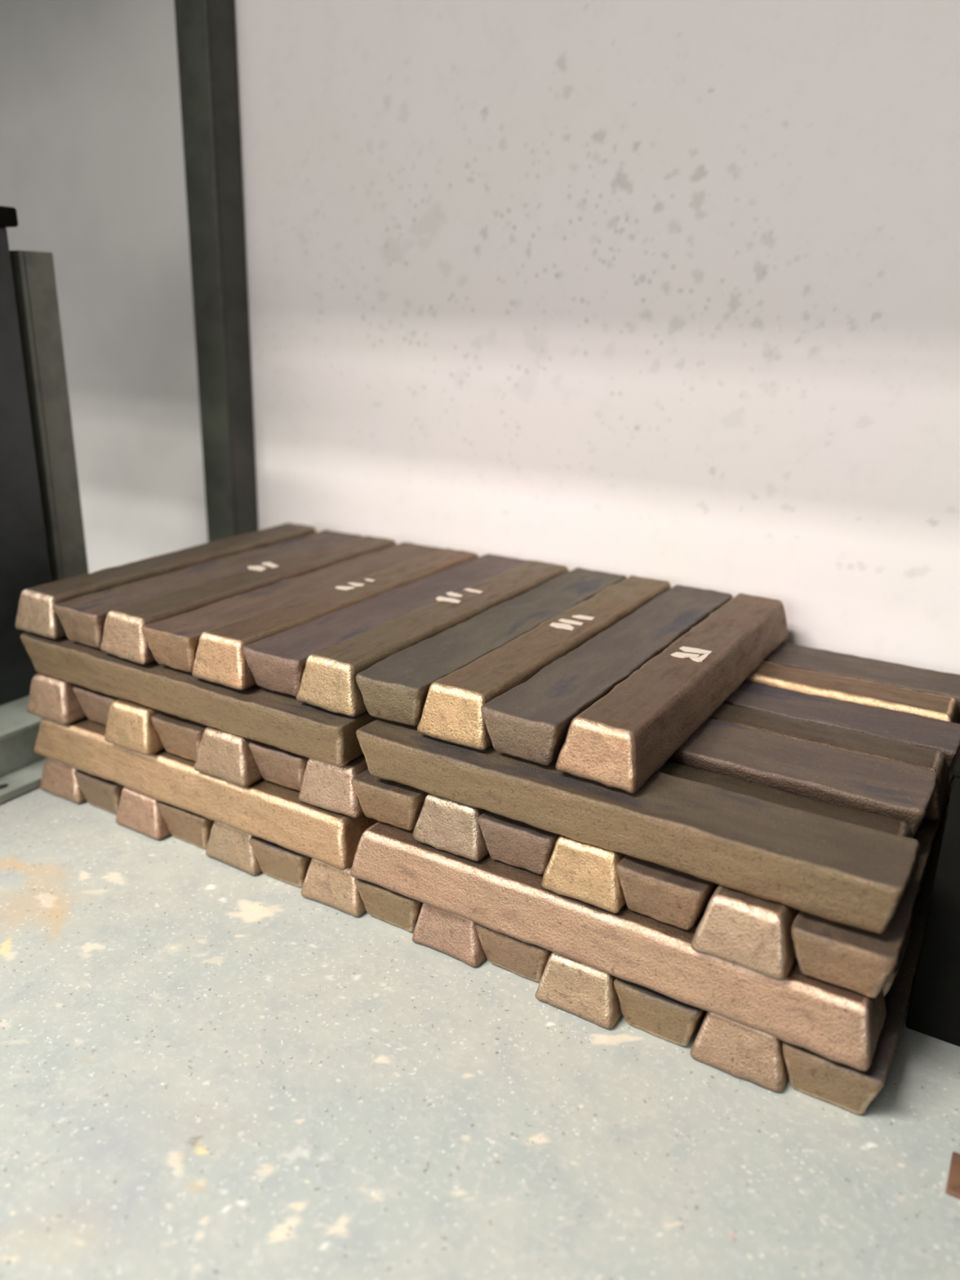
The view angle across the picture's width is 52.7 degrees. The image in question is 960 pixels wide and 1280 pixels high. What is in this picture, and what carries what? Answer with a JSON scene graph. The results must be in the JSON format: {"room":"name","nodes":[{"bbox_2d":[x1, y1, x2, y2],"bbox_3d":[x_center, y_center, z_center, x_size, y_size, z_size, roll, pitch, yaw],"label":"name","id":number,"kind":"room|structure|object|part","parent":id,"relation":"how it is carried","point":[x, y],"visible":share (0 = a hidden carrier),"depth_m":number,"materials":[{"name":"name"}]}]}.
{"room":"foundry storage room","nodes":[
{"label":"foundry storage room","id":0,"kind":"room"},
{"bbox_2d":[0,0,208,573],"bbox_3d":[-0.499,-0.419,1.225,0.470,0.800,0.002,12,22,29],"label":"wall","id":1,"kind":"structure","parent":0,"point":[92,172],"depth_m":1.18,"materials":[{"name":"white paint"}]},
{"bbox_2d":[0,786,959,1279],"bbox_3d":[-0.777,0.393,0.078,3.400,0.001,2.592,12,22,29],"label":"floor","id":2,"kind":"structure","parent":0,"point":[211,1068],"depth_m":0.52,"materials":[{"name":"grey concrete"}]},
{"bbox_2d":[0,695,45,804],"bbox_3d":[-0.447,0.087,0.916,0.161,0.047,0.660,12,22,29],"label":"metal beam","id":3,"kind":"structure","parent":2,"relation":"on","point":[21,769],"depth_m":0.87,"materials":[{"name":"grey metal"}]},
{"bbox_2d":[0,205,51,705],"bbox_3d":[-0.539,-0.116,0.754,0.071,0.438,0.412,12,22,29],"label":"plate","id":4,"kind":"object","parent":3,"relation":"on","point":[24,555],"visible":0.75,"depth_m":0.89,"materials":[{"name":"black metal"}]},
{"bbox_2d":[9,250,88,582],"bbox_3d":[-0.429,-0.163,0.949,0.067,0.404,0.034,12,22,29],"label":"metal post","id":5,"kind":"object","parent":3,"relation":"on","point":[33,276],"visible":0.41,"depth_m":0.91,"materials":[{"name":"grey metal"}]},
{"bbox_3d":[-0.437,-0.159,0.937,0.066,0.404,0.005,12,22,29],"label":"leg","id":6,"kind":"part","parent":5,"relation":"part of","materials":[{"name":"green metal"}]},
{"bbox_2d":[39,756,86,804],"bbox_3d":[-0.278,0.075,0.981,0.055,0.035,0.348,12,22,29],"label":"bronze ingot","id":7,"kind":"object","parent":2,"relation":"on","point":[59,779],"visible":0.09,"depth_m":0.84,"materials":[{"name":"brown metal"}]},
{"bbox_2d":[35,717,377,870],"bbox_3d":[-0.228,0.107,0.779,0.346,0.035,0.055,12,22,29],"label":"bronze ingot","id":8,"kind":"object","parent":7,"relation":"on","point":[269,811],"visible":0.57,"depth_m":0.74,"materials":[{"name":"brown metal"}]},
{"bbox_2d":[105,698,164,755],"bbox_3d":[-0.193,0.025,0.910,0.055,0.036,0.348,12,22,29],"label":"bronze ingot","id":9,"kind":"object","parent":8,"relation":"on","point":[131,726],"visible":0.15,"depth_m":0.77,"materials":[{"name":"brown metal"}]},
{"bbox_3d":[-0.076,0.029,1.018,0.345,0.035,0.055,12,22,29],"label":"bronze ingot","id":10,"kind":"object","parent":7,"relation":"on","visible":0},
{"bbox_2d":[248,740,309,791],"bbox_3d":[-0.060,0.050,0.851,0.055,0.033,0.348,12,22,29],"label":"bronze ingot","id":11,"kind":"object","parent":10,"relation":"on","point":[287,768],"visible":0.13,"depth_m":0.71,"materials":[{"name":"brown metal"}]},
{"bbox_2d":[74,769,124,813],"bbox_3d":[-0.234,0.085,0.957,0.055,0.033,0.348,12,22,29],"label":"bronze ingot","id":12,"kind":"object","parent":2,"relation":"on","point":[99,793],"visible":0.14,"depth_m":0.81,"materials":[{"name":"brown metal"}]},
{"bbox_2d":[115,786,171,839],"bbox_3d":[-0.191,0.095,0.929,0.056,0.035,0.348,12,22,29],"label":"bronze ingot","id":13,"kind":"object","parent":2,"relation":"on","point":[140,812],"visible":0.16,"depth_m":0.79,"materials":[{"name":"brown metal"}]},
{"bbox_2d":[158,800,215,848],"bbox_3d":[-0.147,0.103,0.910,0.055,0.033,0.348,12,22,29],"label":"bronze ingot","id":14,"kind":"object","parent":2,"relation":"on","point":[184,824],"visible":0.1,"depth_m":0.77,"materials":[{"name":"brown metal"}]},
{"bbox_3d":[-0.153,0.068,0.899,0.346,0.035,0.055,12,22,29],"label":"bronze ingot","id":15,"kind":"object","parent":14,"relation":"on","visible":0},
{"bbox_2d":[26,671,86,724],"bbox_3d":[-0.280,0.005,0.962,0.055,0.036,0.348,12,22,29],"label":"bronze ingot","id":16,"kind":"object","parent":15,"relation":"on","point":[51,698],"visible":0.14,"depth_m":0.82,"materials":[{"name":"brown metal"}]},
{"bbox_2d":[72,684,121,726],"bbox_3d":[-0.231,0.013,0.947,0.055,0.033,0.348,12,22,29],"label":"bronze ingot","id":17,"kind":"object","parent":15,"relation":"on","point":[95,705],"visible":0.08,"depth_m":0.81,"materials":[{"name":"brown metal"}]},
{"bbox_2d":[151,711,208,762],"bbox_3d":[-0.147,0.034,0.892,0.055,0.033,0.348,12,22,29],"label":"bronze ingot","id":18,"kind":"object","parent":15,"relation":"on","point":[182,737],"visible":0.09,"depth_m":0.75,"materials":[{"name":"brown metal"}]},
{"bbox_2d":[20,631,377,767],"bbox_3d":[-0.228,0.037,0.761,0.346,0.036,0.056,12,22,29],"label":"bronze ingot","id":19,"kind":"object","parent":18,"relation":"on","point":[270,717],"visible":0.73,"depth_m":0.72,"materials":[{"name":"brown metal"}]},
{"bbox_3d":[-0.153,-0.003,0.879,0.346,0.036,0.056,12,22,29],"label":"bronze ingot","id":20,"kind":"object","parent":18,"relation":"on","visible":0},
{"bbox_2d":[13,523,317,639],"bbox_3d":[-0.283,-0.067,0.947,0.055,0.035,0.348,12,22,29],"label":"bronze ingot","id":21,"kind":"object","parent":20,"relation":"on","point":[35,613],"visible":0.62,"depth_m":0.87,"materials":[{"name":"brown metal"}]},
{"bbox_2d":[53,529,361,648],"bbox_3d":[-0.236,-0.056,0.920,0.055,0.033,0.348,12,22,29],"label":"bronze ingot","id":22,"kind":"object","parent":20,"relation":"on","point":[82,620],"visible":0.45,"depth_m":0.85,"materials":[{"name":"brown metal"}]},
{"bbox_2d":[191,547,479,690],"bbox_3d":[-0.104,-0.030,0.850,0.055,0.035,0.348,12,22,29],"label":"bronze ingot","id":23,"kind":"object","parent":20,"relation":"on","point":[220,659],"visible":0.52,"depth_m":0.76,"materials":[{"name":"brown metal"}]},
{"bbox_2d":[243,554,530,696],"bbox_3d":[-0.060,-0.021,0.832,0.056,0.033,0.348,12,22,29],"label":"bronze ingot","id":24,"kind":"object","parent":20,"relation":"on","point":[277,662],"visible":0.46,"depth_m":0.76,"materials":[{"name":"brown metal"}]},
{"bbox_2d":[296,560,568,716],"bbox_3d":[-0.018,-0.014,0.809,0.055,0.035,0.349,12,22,29],"label":"bronze ingot","id":25,"kind":"object","parent":20,"relation":"on","point":[328,682],"visible":0.68,"depth_m":0.72,"materials":[{"name":"brown metal"}]},
{"bbox_2d":[195,726,262,786],"bbox_3d":[-0.107,0.042,0.865,0.056,0.036,0.348,12,22,29],"label":"bronze ingot","id":26,"kind":"object","parent":15,"relation":"on","point":[226,756],"visible":0.16,"depth_m":0.72,"materials":[{"name":"brown metal"}]},
{"bbox_3d":[-0.075,-0.042,1.001,0.346,0.036,0.055,12,22,29],"label":"bronze ingot","id":27,"kind":"object","parent":26,"relation":"on","visible":0},
{"bbox_2d":[99,535,395,665],"bbox_3d":[-0.191,-0.048,0.896,0.055,0.035,0.349,12,22,29],"label":"bronze ingot","id":28,"kind":"object","parent":27,"relation":"on","point":[122,637],"visible":0.54,"depth_m":0.81,"materials":[{"name":"brown metal"}]},
{"bbox_2d":[141,542,443,673],"bbox_3d":[-0.147,-0.037,0.872,0.055,0.033,0.349,12,22,29],"label":"bronze ingot","id":29,"kind":"object","parent":27,"relation":"on","point":[173,641],"visible":0.56,"depth_m":0.80,"materials":[{"name":"brown metal"}]},
{"bbox_2d":[299,754,368,817],"bbox_3d":[-0.020,0.058,0.824,0.055,0.036,0.348,12,22,29],"label":"bronze ingot","id":30,"kind":"object","parent":15,"relation":"on","point":[329,788],"visible":0.11,"depth_m":0.68,"materials":[{"name":"brown metal"}]},
{"bbox_2d":[173,0,257,542],"bbox_3d":[-0.286,-0.469,1.049,0.056,1.020,0.041,12,22,29],"label":"upright","id":31,"kind":"object","parent":2,"relation":"on","point":[206,29],"visible":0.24,"depth_m":1.05,"materials":[{"name":"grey metal"}]},
{"bbox_2d":[205,821,262,875],"bbox_3d":[-0.104,0.112,0.884,0.056,0.035,0.348,12,22,29],"label":"bronze ingot","id":32,"kind":"object","parent":2,"relation":"on","point":[228,845],"visible":0.15,"depth_m":0.74,"materials":[{"name":"brown metal"}]},
{"bbox_2d":[248,835,311,887],"bbox_3d":[-0.063,0.122,0.862,0.056,0.033,0.348,12,22,29],"label":"bronze ingot","id":33,"kind":"object","parent":2,"relation":"on","point":[274,860],"visible":0.09,"depth_m":0.72,"materials":[{"name":"brown metal"}]},
{"bbox_2d":[301,857,366,917],"bbox_3d":[-0.019,0.131,0.836,0.056,0.035,0.348,12,22,29],"label":"bronze ingot","id":34,"kind":"object","parent":2,"relation":"on","point":[335,888],"visible":0.12,"depth_m":0.70,"materials":[{"name":"brown metal"}]},
{"bbox_2d":[354,876,422,931],"bbox_3d":[0.022,0.141,0.813,0.055,0.033,0.348,12,22,29],"label":"bronze ingot","id":35,"kind":"object","parent":2,"relation":"on","point":[398,910],"visible":0.15,"depth_m":0.67,"materials":[{"name":"brown metal"}]},
{"bbox_2d":[412,902,485,966],"bbox_3d":[0.065,0.149,0.788,0.056,0.035,0.348,12,22,29],"label":"bronze ingot","id":36,"kind":"object","parent":2,"relation":"on","point":[455,936],"visible":0.12,"depth_m":0.65,"materials":[{"name":"brown metal"}]},
{"bbox_2d":[475,923,551,980],"bbox_3d":[0.108,0.159,0.766,0.056,0.033,0.348,12,22,29],"label":"bronze ingot","id":37,"kind":"object","parent":2,"relation":"on","point":[501,949],"visible":0.17,"depth_m":0.62,"materials":[{"name":"brown metal"}]},
{"bbox_2d":[535,952,622,1027],"bbox_3d":[0.147,0.169,0.735,0.055,0.035,0.348,12,22,29],"label":"bronze ingot","id":38,"kind":"object","parent":2,"relation":"on","point":[566,984],"visible":0.16,"depth_m":0.59,"materials":[{"name":"brown metal"}]},
{"bbox_2d":[351,821,885,1071],"bbox_3d":[0.070,0.173,0.608,0.345,0.035,0.056,12,22,29],"label":"bronze ingot","id":39,"kind":"object","parent":38,"relation":"on","point":[825,1019],"visible":0.69,"depth_m":0.57,"materials":[{"name":"brown metal"}]},
{"bbox_2d":[882,924,911,999],"bbox_3d":[0.097,0.160,0.647,0.346,0.035,0.055,12,22,29],"label":"bronze ingot","id":40,"kind":"object","parent":38,"relation":"on","point":[886,988],"visible":0.07,"depth_m":0.55,"materials":[{"name":"brown metal"}]},
{"bbox_2d":[919,850,933,893],"bbox_3d":[0.147,0.134,0.727,0.345,0.035,0.055,12,22,29],"label":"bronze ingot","id":41,"kind":"object","parent":38,"relation":"on","point":[931,854],"visible":0.03,"depth_m":0.64,"materials":[{"name":"brown metal"}]},
{"bbox_2d":[351,768,426,831],"bbox_3d":[0.023,0.069,0.800,0.055,0.033,0.348,12,22,29],"label":"bronze ingot","id":42,"kind":"object","parent":41,"relation":"on","point":[393,803],"visible":0.16,"depth_m":0.66,"materials":[{"name":"brown metal"}]},
{"bbox_2d":[617,854,717,929],"bbox_3d":[0.192,0.106,0.703,0.055,0.033,0.348,12,22,29],"label":"bronze ingot","id":43,"kind":"object","parent":41,"relation":"on","point":[655,891],"visible":0.2,"depth_m":0.56,"materials":[{"name":"brown metal"}]},
{"bbox_2d":[791,751,959,996],"bbox_3d":[0.277,0.126,0.650,0.055,0.033,0.348,12,22,29],"label":"bronze ingot","id":44,"kind":"object","parent":41,"relation":"on","point":[845,957],"visible":0.37,"depth_m":0.51,"materials":[{"name":"brown metal"}]},
{"bbox_2d":[746,661,959,724],"bbox_3d":[0.204,0.035,0.794,0.346,0.036,0.055,12,22,29],"label":"bronze ingot","id":45,"kind":"object","parent":44,"relation":"on","point":[944,708],"visible":0.22,"depth_m":0.73,"materials":[{"name":"brown metal"}]},
{"bbox_2d":[920,843,933,893],"bbox_3d":[0.171,0.120,0.767,0.346,0.035,0.055,12,22,29],"label":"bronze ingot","id":46,"kind":"object","parent":38,"relation":"on","point":[931,846],"visible":0.03,"depth_m":0.70,"materials":[{"name":"brown metal"}]},
{"bbox_2d":[932,793,950,843],"bbox_3d":[0.198,0.107,0.808,0.346,0.035,0.056,12,22,29],"label":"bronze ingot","id":47,"kind":"object","parent":38,"relation":"on","point":[940,821],"visible":0.06,"depth_m":0.71,"materials":[{"name":"brown metal"}]},
{"bbox_3d":[0.222,0.094,0.848,0.346,0.035,0.055,12,22,29],"label":"bronze ingot","id":48,"kind":"object","parent":38,"relation":"on","visible":0},
{"bbox_2d":[413,792,490,862],"bbox_3d":[0.066,0.077,0.775,0.056,0.036,0.348,12,22,29],"label":"bronze ingot","id":49,"kind":"object","parent":48,"relation":"on","point":[453,827],"visible":0.15,"depth_m":0.63,"materials":[{"name":"brown metal"}]},
{"bbox_2d":[666,718,937,839],"bbox_3d":[0.125,0.075,0.674,0.346,0.035,0.063,12,22,29],"label":"bronze ingot","id":50,"kind":"object","parent":49,"relation":"on","point":[882,787],"visible":0.36,"depth_m":0.61,"materials":[{"name":"brown metal"}]},
{"bbox_2d":[354,567,626,726],"bbox_3d":[0.026,-0.004,0.788,0.055,0.033,0.348,12,22,29],"label":"bronze ingot","id":51,"kind":"object","parent":50,"relation":"on","point":[397,687],"visible":0.56,"depth_m":0.71,"materials":[{"name":"brown metal"}]},
{"bbox_2d":[478,811,559,874],"bbox_3d":[0.110,0.087,0.754,0.055,0.033,0.348,12,22,29],"label":"bronze ingot","id":52,"kind":"object","parent":48,"relation":"on","point":[525,846],"visible":0.16,"depth_m":0.61,"materials":[{"name":"brown metal"}]},
{"bbox_2d":[541,835,626,911],"bbox_3d":[0.150,0.096,0.725,0.055,0.036,0.348,12,22,29],"label":"bronze ingot","id":53,"kind":"object","parent":48,"relation":"on","point":[581,870],"visible":0.2,"depth_m":0.58,"materials":[{"name":"brown metal"}]},
{"bbox_2d":[356,717,919,934],"bbox_3d":[0.078,0.101,0.593,0.345,0.036,0.058,12,22,29],"label":"bronze ingot","id":54,"kind":"object","parent":53,"relation":"on","point":[852,875],"visible":0.91,"depth_m":0.55,"materials":[{"name":"brown metal"}]},
{"bbox_2d":[655,760,912,839],"bbox_3d":[0.099,0.092,0.634,0.346,0.027,0.049,12,22,29],"label":"bronze ingot","id":55,"kind":"object","parent":53,"relation":"on","point":[788,799],"visible":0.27,"depth_m":0.59,"materials":[{"name":"brown metal"}]},
{"bbox_2d":[722,679,959,775],"bbox_3d":[0.183,0.050,0.754,0.346,0.032,0.055,12,22,29],"label":"bronze ingot","id":56,"kind":"object","parent":53,"relation":"on","point":[891,725],"visible":0.23,"depth_m":0.70,"materials":[{"name":"brown metal"}]},
{"bbox_2d":[763,642,959,721],"bbox_3d":[0.232,0.021,0.836,0.346,0.036,0.055,12,22,29],"label":"bronze ingot","id":57,"kind":"object","parent":53,"relation":"on","point":[836,664],"visible":0.16,"depth_m":0.78,"materials":[{"name":"brown metal"}]},
{"bbox_2d":[417,575,671,751],"bbox_3d":[0.070,0.003,0.763,0.055,0.035,0.348,12,22,29],"label":"bronze ingot","id":58,"kind":"object","parent":57,"relation":"on","point":[452,713],"visible":0.7,"depth_m":0.68,"materials":[{"name":"brown metal"}]},
{"bbox_2d":[480,585,732,765],"bbox_3d":[0.112,0.015,0.737,0.055,0.033,0.347,12,22,29],"label":"bronze ingot","id":59,"kind":"object","parent":57,"relation":"on","point":[531,721],"visible":0.74,"depth_m":0.66,"materials":[{"name":"brown metal"}]},
{"bbox_2d":[555,593,788,792],"bbox_3d":[0.158,0.022,0.714,0.055,0.035,0.348,12,22,29],"label":"bronze ingot","id":60,"kind":"object","parent":57,"relation":"on","point":[622,739],"visible":1,"depth_m":0.64,"materials":[{"name":"brown metal"}]},
{"bbox_2d":[690,884,798,980],"bbox_3d":[0.231,0.117,0.669,0.055,0.036,0.348,12,22,29],"label":"bronze ingot","id":61,"kind":"object","parent":48,"relation":"on","point":[752,932],"visible":0.17,"depth_m":0.53,"materials":[{"name":"brown metal"}]},
{"bbox_2d":[707,702,947,821],"bbox_3d":[0.157,0.062,0.715,0.346,0.033,0.050,12,22,29],"label":"bronze ingot","id":62,"kind":"object","parent":61,"relation":"on","point":[926,758],"visible":0.3,"depth_m":0.66,"materials":[{"name":"brown metal"}]},
{"bbox_2d":[613,977,706,1044],"bbox_3d":[0.192,0.179,0.714,0.055,0.033,0.348,12,22,29],"label":"bronze ingot","id":63,"kind":"object","parent":2,"relation":"on","point":[667,1018],"visible":0.18,"depth_m":0.57,"materials":[{"name":"brown metal"}]},
{"bbox_2d":[690,1012,788,1092],"bbox_3d":[0.235,0.187,0.689,0.055,0.035,0.348,12,22,29],"label":"bronze ingot","id":64,"kind":"object","parent":2,"relation":"on","point":[722,1044],"visible":0.12,"depth_m":0.55,"materials":[{"name":"brown metal"}]},
{"bbox_2d":[782,808,948,1115],"bbox_3d":[0.278,0.197,0.668,0.055,0.033,0.348,12,22,29],"label":"bronze ingot","id":65,"kind":"object","parent":2,"relation":"on","point":[850,1089],"visible":0.34,"depth_m":0.54,"materials":[{"name":"brown metal"}]},
{"bbox_2d":[905,753,959,1046],"bbox_3d":[0.441,0.139,0.627,0.244,0.177,0.292,12,22,29],"label":"cabinet","id":66,"kind":"object","parent":2,"relation":"on","point":[934,1009],"visible":1,"depth_m":0.57,"materials":[{"name":"black metal"}]},
{"bbox_3d":[0.443,0.057,0.599,0.244,0.005,0.292,12,22,29],"label":"lid","id":67,"kind":"part","parent":66,"relation":"part of","materials":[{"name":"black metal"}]},
{"bbox_2d":[945,1151,959,1199],"bbox_3d":[0.248,0.273,0.490,0.022,0.003,0.028,12,22,29],"label":"plate","id":68,"kind":"object","parent":2,"relation":"on","point":[953,1188],"visible":1,"depth_m":0.49,"materials":[{"name":"metal"}]},
{"bbox_2d":[234,0,959,808],"bbox_3d":[-0.079,-1.183,0.709,3.400,2.600,0.001,12,22,29],"label":"wall","id":69,"kind":"structure","parent":0,"point":[668,291],"depth_m":0.86,"materials":[{"name":"white paint"}]}
]}

